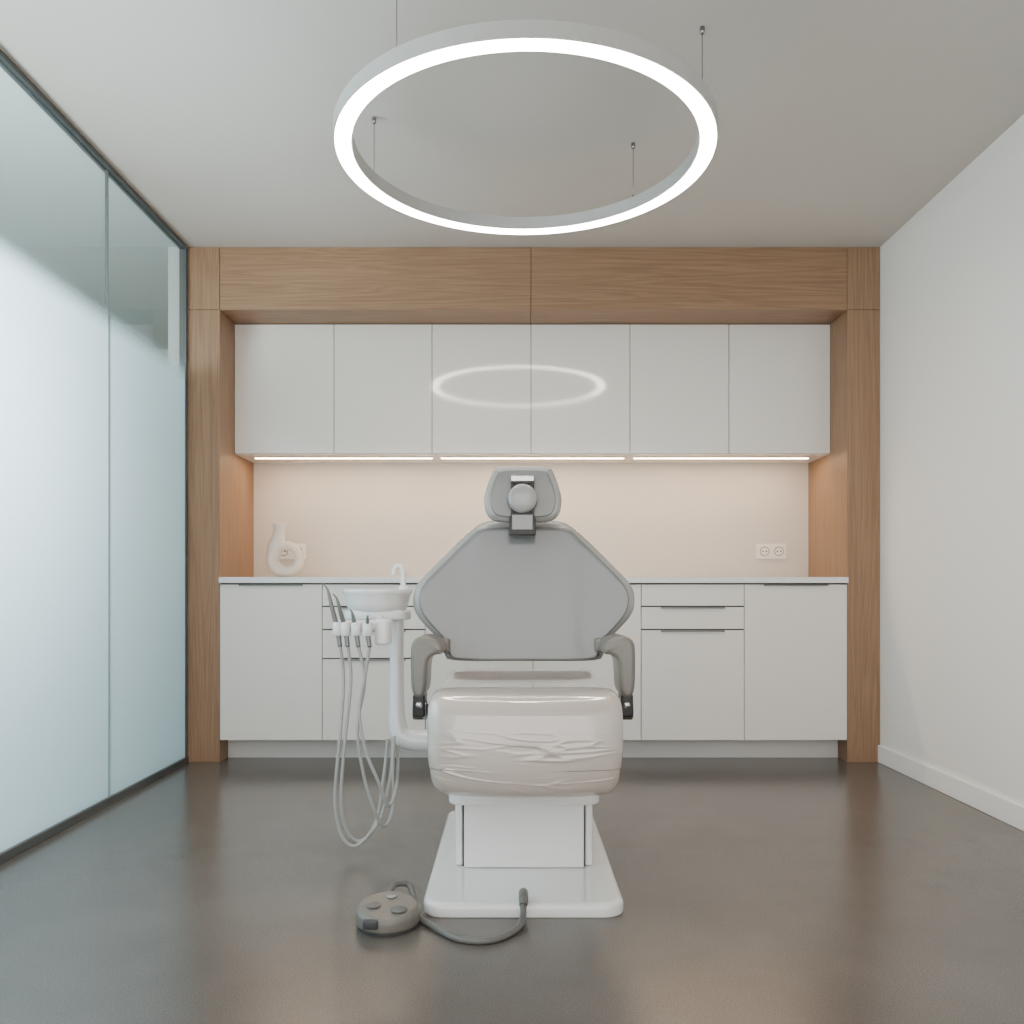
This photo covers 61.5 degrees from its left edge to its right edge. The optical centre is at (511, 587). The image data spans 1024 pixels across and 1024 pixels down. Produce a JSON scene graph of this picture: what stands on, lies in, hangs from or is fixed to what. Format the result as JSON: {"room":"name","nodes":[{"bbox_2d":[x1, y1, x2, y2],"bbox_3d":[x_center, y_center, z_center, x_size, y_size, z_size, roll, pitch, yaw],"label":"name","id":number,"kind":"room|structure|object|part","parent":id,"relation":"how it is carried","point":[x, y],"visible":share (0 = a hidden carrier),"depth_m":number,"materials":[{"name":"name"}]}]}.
{"room":"dental clinic","nodes":[
{"label":"dental clinic","id":0,"kind":"room"},
{"bbox_2d":[151,349,167,359],"bbox_3d":[-2.918,-0.421,6.250,2.564,2.600,0.100,0,0,0],"label":"wall","id":1,"kind":"structure","parent":0,"point":[162,352],"depth_m":6.20,"materials":[{"name":"paint"}]},
{"bbox_2d":[168,247,178,367],"bbox_3d":[-1.687,-0.421,5.271,0.099,2.600,1.858,0,0,0],"label":"wall","id":2,"kind":"structure","parent":0,"point":[173,252],"depth_m":4.34,"materials":[{"name":"paint"}]},
{"bbox_2d":[0,756,1023,1023],"bbox_3d":[0.144,0.914,1.706,3.630,0.130,6.613,0,0,0],"label":"floor","id":3,"kind":"structure","parent":0,"point":[754,890],"depth_m":2.34,"materials":[{"name":"concrete"}]},
{"bbox_2d":[179,249,187,756],"bbox_3d":[-1.653,-0.426,4.328,0.035,2.550,0.020,0,0,0],"label":"channel","id":4,"kind":"object","parent":3,"relation":"on","point":[183,253],"visible":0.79,"depth_m":4.32,"materials":[{"name":"metal"}]},
{"bbox_2d":[356,880,527,944],"bbox_3d":[-0.184,0.844,2.255,0.440,0.071,0.253,0,0,9],"label":"foot pedal","id":5,"kind":"object","parent":3,"relation":"on","point":[391,913],"visible":1,"depth_m":2.20,"materials":[{"name":"grey plastic"}]},
{"bbox_2d":[411,466,634,917],"bbox_3d":[0.042,0.225,2.753,0.782,1.308,1.054,0,0,0],"label":"dental chair","id":6,"kind":"object","parent":3,"relation":"on","point":[523,758],"visible":1,"depth_m":2.58,"materials":[{"name":"grey leather"}]},
{"bbox_2d":[322,563,426,847],"bbox_3d":[-0.386,0.380,3.007,0.472,0.937,0.438,0,0,0],"label":"dental delivery unit","id":7,"kind":"object","parent":6,"relation":"attached to","point":[384,612],"visible":0.95,"depth_m":2.92,"materials":[{"name":"white plastic"}]},
{"bbox_2d":[333,622,340,635],"bbox_3d":[-0.575,0.135,2.835,0.032,0.045,0.032,0,0,0],"label":"holder","id":8,"kind":"object","parent":7,"relation":"on","point":[336,625],"depth_m":2.82,"materials":[{"name":"white plastic"}]},
{"bbox_2d":[340,622,349,635],"bbox_3d":[-0.548,0.135,2.829,0.032,0.045,0.032,0,0,0],"label":"holder","id":9,"kind":"object","parent":7,"relation":"on","point":[344,626],"depth_m":2.82,"materials":[{"name":"white plastic"}]},
{"bbox_2d":[351,622,360,635],"bbox_3d":[-0.512,0.135,2.823,0.032,0.045,0.032,0,0,0],"label":"holder","id":10,"kind":"object","parent":7,"relation":"on","point":[355,626],"depth_m":2.81,"materials":[{"name":"white plastic"}]},
{"bbox_2d":[362,622,371,635],"bbox_3d":[-0.474,0.135,2.817,0.032,0.045,0.032,0,0,0],"label":"holder","id":11,"kind":"object","parent":7,"relation":"on","point":[366,626],"depth_m":2.80,"materials":[{"name":"white plastic"}]},
{"bbox_2d":[342,589,412,611],"bbox_3d":[-0.485,0.048,3.100,0.252,0.086,0.252,0,0,0],"label":"bowl","id":12,"kind":"object","parent":7,"relation":"on","point":[357,600],"depth_m":3.00,"materials":[{"name":"white ceramic"}]},
{"bbox_2d":[344,610,410,619],"bbox_3d":[-0.482,0.097,3.093,0.235,0.035,0.174,0,0,0],"label":"shelf","id":13,"kind":"object","parent":7,"relation":"attached to","point":[359,614],"depth_m":3.02,"materials":[{"name":"white plastic"}]},
{"bbox_3d":[-0.461,0.111,2.976,0.035,0.055,0.156,0,0,-6],"label":"holder arm","id":14,"kind":"part","parent":7,"relation":"part of","materials":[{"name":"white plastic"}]},
{"bbox_3d":[-0.408,-0.005,3.100,0.054,0.168,0.020,0,0,0],"label":"rinse spout","id":15,"kind":"part","parent":7,"relation":"part of","materials":[{"name":"white plastic"}]},
{"bbox_3d":[-0.392,0.006,3.100,0.040,0.025,0.040,0,0,0],"label":"spout","id":16,"kind":"part","parent":7,"relation":"part of","materials":[{"name":"white plastic"}]},
{"bbox_3d":[-0.298,0.343,3.100,0.295,0.488,0.076,0,0,0],"label":"support post","id":17,"kind":"part","parent":7,"relation":"part of","materials":[{"name":"white plastic"}]},
{"bbox_3d":[-0.257,0.199,3.000,0.085,0.050,0.060,0,0,0],"label":"support arm","id":18,"kind":"part","parent":6,"relation":"part of"},
{"bbox_3d":[0.036,-0.276,2.975,0.060,0.170,0.020,0,0,0],"label":"post plate","id":19,"kind":"part","parent":6,"relation":"part of","materials":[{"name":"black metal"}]},
{"bbox_3d":[0.036,-0.307,2.948,0.100,0.100,0.034,0,0,0],"label":"lock knob","id":20,"kind":"part","parent":6,"relation":"part of","materials":[{"name":"grey plastic"}]},
{"bbox_3d":[0.038,-0.329,2.991,0.228,0.168,0.029,0,0,0],"label":"headrest panel","id":21,"kind":"part","parent":6,"relation":"part of","materials":[{"name":"grey leather"}]},
{"bbox_3d":[0.031,0.860,2.785,0.546,0.038,0.990,0,0,0],"label":"plate","id":22,"kind":"part","parent":6,"relation":"part of","materials":[{"name":"white plastic"}]},
{"bbox_3d":[0.036,0.742,2.600,0.360,0.197,0.040,0,0,0],"label":"column panel","id":23,"kind":"part","parent":6,"relation":"part of","materials":[{"name":"white plastic"}]},
{"bbox_3d":[0.042,0.018,3.039,0.735,0.470,0.095,0,0,0],"label":"backrest panel","id":24,"kind":"part","parent":6,"relation":"part of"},
{"bbox_2d":[427,669,622,798],"bbox_3d":[0.035,0.421,2.647,0.522,0.285,0.842,0,0,0],"label":"seat cushion","id":25,"kind":"object","parent":6,"relation":"on","point":[492,733],"depth_m":2.25,"materials":[{"name":"plastic"}]},
{"bbox_3d":[0.071,-0.296,2.970,0.010,0.180,0.030,0,0,0],"label":"rail","id":26,"kind":"part","parent":6,"relation":"part of","materials":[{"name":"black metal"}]},
{"bbox_3d":[0.329,0.199,3.000,0.085,0.050,0.060,0,0,0],"label":"support arm","id":27,"kind":"part","parent":6,"relation":"part of"},
{"bbox_2d":[220,583,846,756],"bbox_3d":[0.108,0.427,4.620,3.163,0.903,0.584,0,0,0],"label":"base cabinet","id":28,"kind":"object","parent":3,"relation":"on","point":[722,669],"visible":0.62,"depth_m":4.34,"materials":[{"name":"white laminate"}]},
{"bbox_3d":[-1.216,-0.014,4.336,0.320,0.006,0.016,0,0,0],"label":"door pull","id":29,"kind":"part","parent":28,"relation":"part of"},
{"bbox_3d":[-1.216,0.375,4.350,0.513,0.785,0.020,0,0,0],"label":"door","id":30,"kind":"part","parent":28,"relation":"part of","materials":[{"name":"white paint"}]},
{"bbox_3d":[-0.698,0.036,4.350,0.516,0.107,0.020,0,0,0],"label":"drawer","id":31,"kind":"part","parent":28,"relation":"part of","materials":[{"name":"white paint"}]},
{"bbox_3d":[-0.698,0.151,4.350,0.516,0.110,0.020,0,0,0],"label":"drawer","id":32,"kind":"part","parent":28,"relation":"part of","materials":[{"name":"white laminate"}]},
{"bbox_3d":[-0.698,0.564,4.350,0.516,0.408,0.020,0,0,0],"label":"drawer","id":33,"kind":"part","parent":28,"relation":"part of","materials":[{"name":"white laminate"}]},
{"bbox_3d":[-0.698,0.283,4.350,0.516,0.139,0.020,0,0,0],"label":"drawer","id":34,"kind":"part","parent":28,"relation":"part of","materials":[{"name":"white laminate"}]},
{"bbox_3d":[-0.698,0.363,4.336,0.322,0.006,0.016,0,0,0],"label":"drawer pull","id":35,"kind":"part","parent":28,"relation":"part of","materials":[{"name":"metal"}]},
{"bbox_3d":[-0.166,0.375,4.350,0.540,0.785,0.020,0,0,0],"label":"door","id":36,"kind":"part","parent":28,"relation":"part of","materials":[{"name":"white paint"}]},
{"bbox_2d":[219,577,847,582],"bbox_3d":[0.108,-0.040,4.616,3.165,0.030,0.592,0,0,0],"label":"countertop","id":37,"kind":"structure","parent":28,"relation":"on","point":[221,579],"depth_m":4.32,"materials":[{"name":"white stone"}]},
{"bbox_2d":[266,523,303,576],"bbox_3d":[-1.218,-0.201,4.618,0.204,0.291,0.085,0,0,2],"label":"ceramic vase","id":38,"kind":"object","parent":37,"relation":"on","point":[277,544],"visible":0.98,"depth_m":4.59,"materials":[{"name":"white ceramic"}]},
{"bbox_3d":[0.379,0.375,4.350,0.542,0.785,0.020,0,0,0],"label":"door","id":39,"kind":"part","parent":28,"relation":"part of","materials":[{"name":"white paint"}]},
{"bbox_3d":[0.912,0.036,4.350,0.516,0.107,0.020,0,0,0],"label":"drawer","id":40,"kind":"part","parent":28,"relation":"part of","materials":[{"name":"white laminate"}]},
{"bbox_3d":[0.912,0.151,4.350,0.516,0.110,0.020,0,0,0],"label":"drawer","id":41,"kind":"part","parent":28,"relation":"part of","materials":[{"name":"white laminate"}]},
{"bbox_3d":[0.912,0.490,4.350,0.516,0.554,0.020,0,0,0],"label":"drawer","id":42,"kind":"part","parent":28,"relation":"part of","materials":[{"name":"white laminate"}]},
{"bbox_3d":[0.912,0.100,4.336,0.322,0.006,0.016,0,0,0],"label":"drawer pull","id":43,"kind":"part","parent":28,"relation":"part of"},
{"bbox_3d":[0.912,0.217,4.336,0.322,0.006,0.016,0,0,0],"label":"drawer pull","id":44,"kind":"part","parent":28,"relation":"part of","materials":[{"name":"black metal"}]},
{"bbox_3d":[1.432,0.375,4.350,0.516,0.785,0.020,0,0,0],"label":"door","id":45,"kind":"part","parent":28,"relation":"part of","materials":[{"name":"white paint"}]},
{"bbox_3d":[1.432,-0.014,4.336,0.322,0.006,0.016,0,0,0],"label":"door pull","id":46,"kind":"part","parent":28,"relation":"part of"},
{"bbox_2d":[188,247,879,761],"bbox_3d":[0.112,-0.421,4.627,3.493,2.600,0.573,0,0,0],"label":"cabinet surround","id":47,"kind":"object","parent":3,"relation":"on","point":[836,287],"visible":0.75,"depth_m":4.34,"materials":[{"name":"brown wood"}]},
{"bbox_3d":[-1.555,-0.262,4.627,0.160,2.282,0.573,0,0,0],"label":"post","id":48,"kind":"part","parent":47,"relation":"part of","materials":[{"name":"brown wood"}]},
{"bbox_3d":[1.775,-0.262,4.627,0.166,2.282,0.573,0,0,0],"label":"post","id":49,"kind":"part","parent":47,"relation":"part of","materials":[{"name":"brown wood"}]},
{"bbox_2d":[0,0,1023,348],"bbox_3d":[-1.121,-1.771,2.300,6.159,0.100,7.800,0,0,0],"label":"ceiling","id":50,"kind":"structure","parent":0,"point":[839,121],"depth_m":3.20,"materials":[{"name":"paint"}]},
{"bbox_2d":[0,49,187,250],"bbox_3d":[-1.651,-1.711,1.520,0.039,0.020,5.640,0,0,0],"label":"channel","id":51,"kind":"object","parent":50,"relation":"attached to","point":[6,64],"visible":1,"depth_m":3.28,"materials":[{"name":"metal"}]},
{"bbox_2d":[333,0,717,234],"bbox_3d":[0.044,-1.585,2.900,1.268,0.271,1.268,0,0,0],"label":"ring pendant light","id":52,"kind":"object","parent":50,"relation":"hanging from","point":[631,52],"visible":1,"depth_m":2.52,"materials":[{"name":"metal"}]},
{"bbox_2d":[254,463,807,576],"bbox_3d":[0.112,-0.421,4.963,3.495,2.600,0.100,0,0,0],"label":"backsplash","id":53,"kind":"structure","parent":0,"point":[352,519],"depth_m":4.91,"materials":[{"name":"beige paint"}]},
{"bbox_2d":[280,544,305,558],"bbox_3d":[-1.262,-0.209,4.905,0.172,0.088,0.014,0,0,0],"label":"wall socket","id":54,"kind":"object","parent":53,"relation":"attached to","point":[286,554],"visible":0.34,"depth_m":4.90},
{"bbox_2d":[235,325,829,462],"bbox_3d":[0.108,-1.054,4.741,3.165,0.696,0.342,0,0,0],"label":"upper cabinet","id":55,"kind":"object","parent":53,"relation":"attached to","point":[435,391],"depth_m":4.57,"materials":[{"name":"white laminate"}]},
{"bbox_3d":[-1.210,-1.058,4.580,0.525,0.684,0.019,0,0,0],"label":"door panel","id":56,"kind":"part","parent":55,"relation":"part of","materials":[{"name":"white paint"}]},
{"bbox_3d":[-0.917,-0.709,4.690,0.973,0.006,0.030,0,0,0],"label":"under-cabinet led strip","id":57,"kind":"part","parent":55,"relation":"part of","materials":[{"name":"white plastic"}]},
{"bbox_2d":[255,458,431,458],"bbox_3d":[-0.917,-0.706,4.691,0.965,0.001,0.018,0,0,0],"label":"diffuser","id":58,"kind":"object","parent":55,"relation":"attached to","point":[255,458],"depth_m":4.69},
{"bbox_3d":[-0.685,-1.058,4.580,0.517,0.684,0.019,0,0,0],"label":"door panel","id":59,"kind":"part","parent":55,"relation":"part of","materials":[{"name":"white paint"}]},
{"bbox_3d":[-0.162,-1.058,4.580,0.522,0.684,0.019,0,0,0],"label":"door panel","id":60,"kind":"part","parent":55,"relation":"part of","materials":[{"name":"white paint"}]},
{"bbox_3d":[0.113,-0.709,4.690,1.003,0.006,0.030,0,0,0],"label":"under-cabinet led strip","id":61,"kind":"part","parent":55,"relation":"part of","materials":[{"name":"white plastic"}]},
{"bbox_2d":[441,458,623,458],"bbox_3d":[0.113,-0.706,4.691,0.995,0.001,0.018,0,0,0],"label":"diffuser","id":62,"kind":"object","parent":55,"relation":"attached to","point":[441,458],"depth_m":4.69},
{"bbox_3d":[0.364,-1.058,4.580,0.522,0.684,0.019,0,0,0],"label":"door panel","id":63,"kind":"part","parent":55,"relation":"part of","materials":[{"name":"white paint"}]},
{"bbox_3d":[0.890,-1.058,4.580,0.522,0.684,0.019,0,0,0],"label":"door panel","id":64,"kind":"part","parent":55,"relation":"part of","materials":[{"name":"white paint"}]},
{"bbox_2d":[634,458,807,458],"bbox_3d":[1.140,-0.706,4.691,0.950,0.001,0.018,0,0,0],"label":"diffuser","id":65,"kind":"object","parent":55,"relation":"attached to","point":[634,458],"depth_m":4.69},
{"bbox_3d":[1.140,-0.709,4.690,0.958,0.006,0.030,0,0,0],"label":"under-cabinet led strip","id":66,"kind":"part","parent":55,"relation":"part of","materials":[{"name":"white plastic"}]},
{"bbox_3d":[1.423,-1.058,4.580,0.535,0.684,0.019,0,0,0],"label":"door panel","id":67,"kind":"part","parent":55,"relation":"part of","materials":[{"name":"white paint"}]},
{"bbox_2d":[756,544,785,558],"bbox_3d":[1.480,-0.209,4.905,0.172,0.088,0.014,0,0,0],"label":"wall socket","id":68,"kind":"object","parent":53,"relation":"attached to","point":[763,551],"visible":1,"depth_m":4.90,"materials":[{"name":"white plastic"}]},
{"bbox_2d":[759,546,769,556],"bbox_3d":[1.439,-0.209,4.901,0.066,0.066,0.004,0,0,0],"label":"outlet","id":69,"kind":"object","parent":68,"relation":"attached to","point":[764,551],"depth_m":4.90,"materials":[{"name":"white plastic"}]},
{"bbox_2d":[773,546,784,556],"bbox_3d":[1.521,-0.209,4.901,0.066,0.066,0.004,0,0,0],"label":"outlet","id":70,"kind":"object","parent":68,"relation":"attached to","point":[778,551],"depth_m":4.90,"materials":[{"name":"white plastic"}]},
{"bbox_2d":[880,114,1023,805],"bbox_3d":[1.909,-0.421,1.706,0.100,2.600,6.613,0,0,0],"label":"wall","id":71,"kind":"structure","parent":0,"point":[952,276],"depth_m":3.60,"materials":[{"name":"white paint"}]},
{"bbox_2d":[878,745,1023,830],"bbox_3d":[1.852,0.835,1.370,0.014,0.088,5.940,0,0,0],"label":"baseboard","id":72,"kind":"structure","parent":71,"relation":"attached to","point":[1010,812],"depth_m":3.57,"materials":[{"name":"white paint"}]},
{"bbox_3d":[-1.650,-0.426,1.510,0.012,2.550,5.617,0,0,0],"label":"wall","id":73,"kind":"structure","parent":0,"visible":0},
{"bbox_2d":[0,250,107,851],"bbox_3d":[-1.642,-0.186,2.700,0.001,2.070,1.597,0,0,0],"label":"film","id":74,"kind":"object","parent":73,"relation":"attached to","point":[54,348],"visible":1,"depth_m":3.05,"materials":[{"name":"white plastic"}]},
{"bbox_2d":[105,170,108,796],"bbox_3d":[-1.649,-0.426,3.500,0.014,2.550,0.002,0,0,0],"label":"joint","id":75,"kind":"object","parent":73,"relation":"attached to","point":[106,171],"visible":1,"depth_m":3.50,"materials":[{"name":"metal"}]},
{"bbox_2d":[109,322,184,795],"bbox_3d":[-1.642,-0.186,3.910,0.001,2.070,0.817,0,0,0],"label":"film","id":76,"kind":"object","parent":73,"relation":"attached to","point":[147,391],"visible":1,"depth_m":3.85,"materials":[{"name":"white glass"}]}
]}

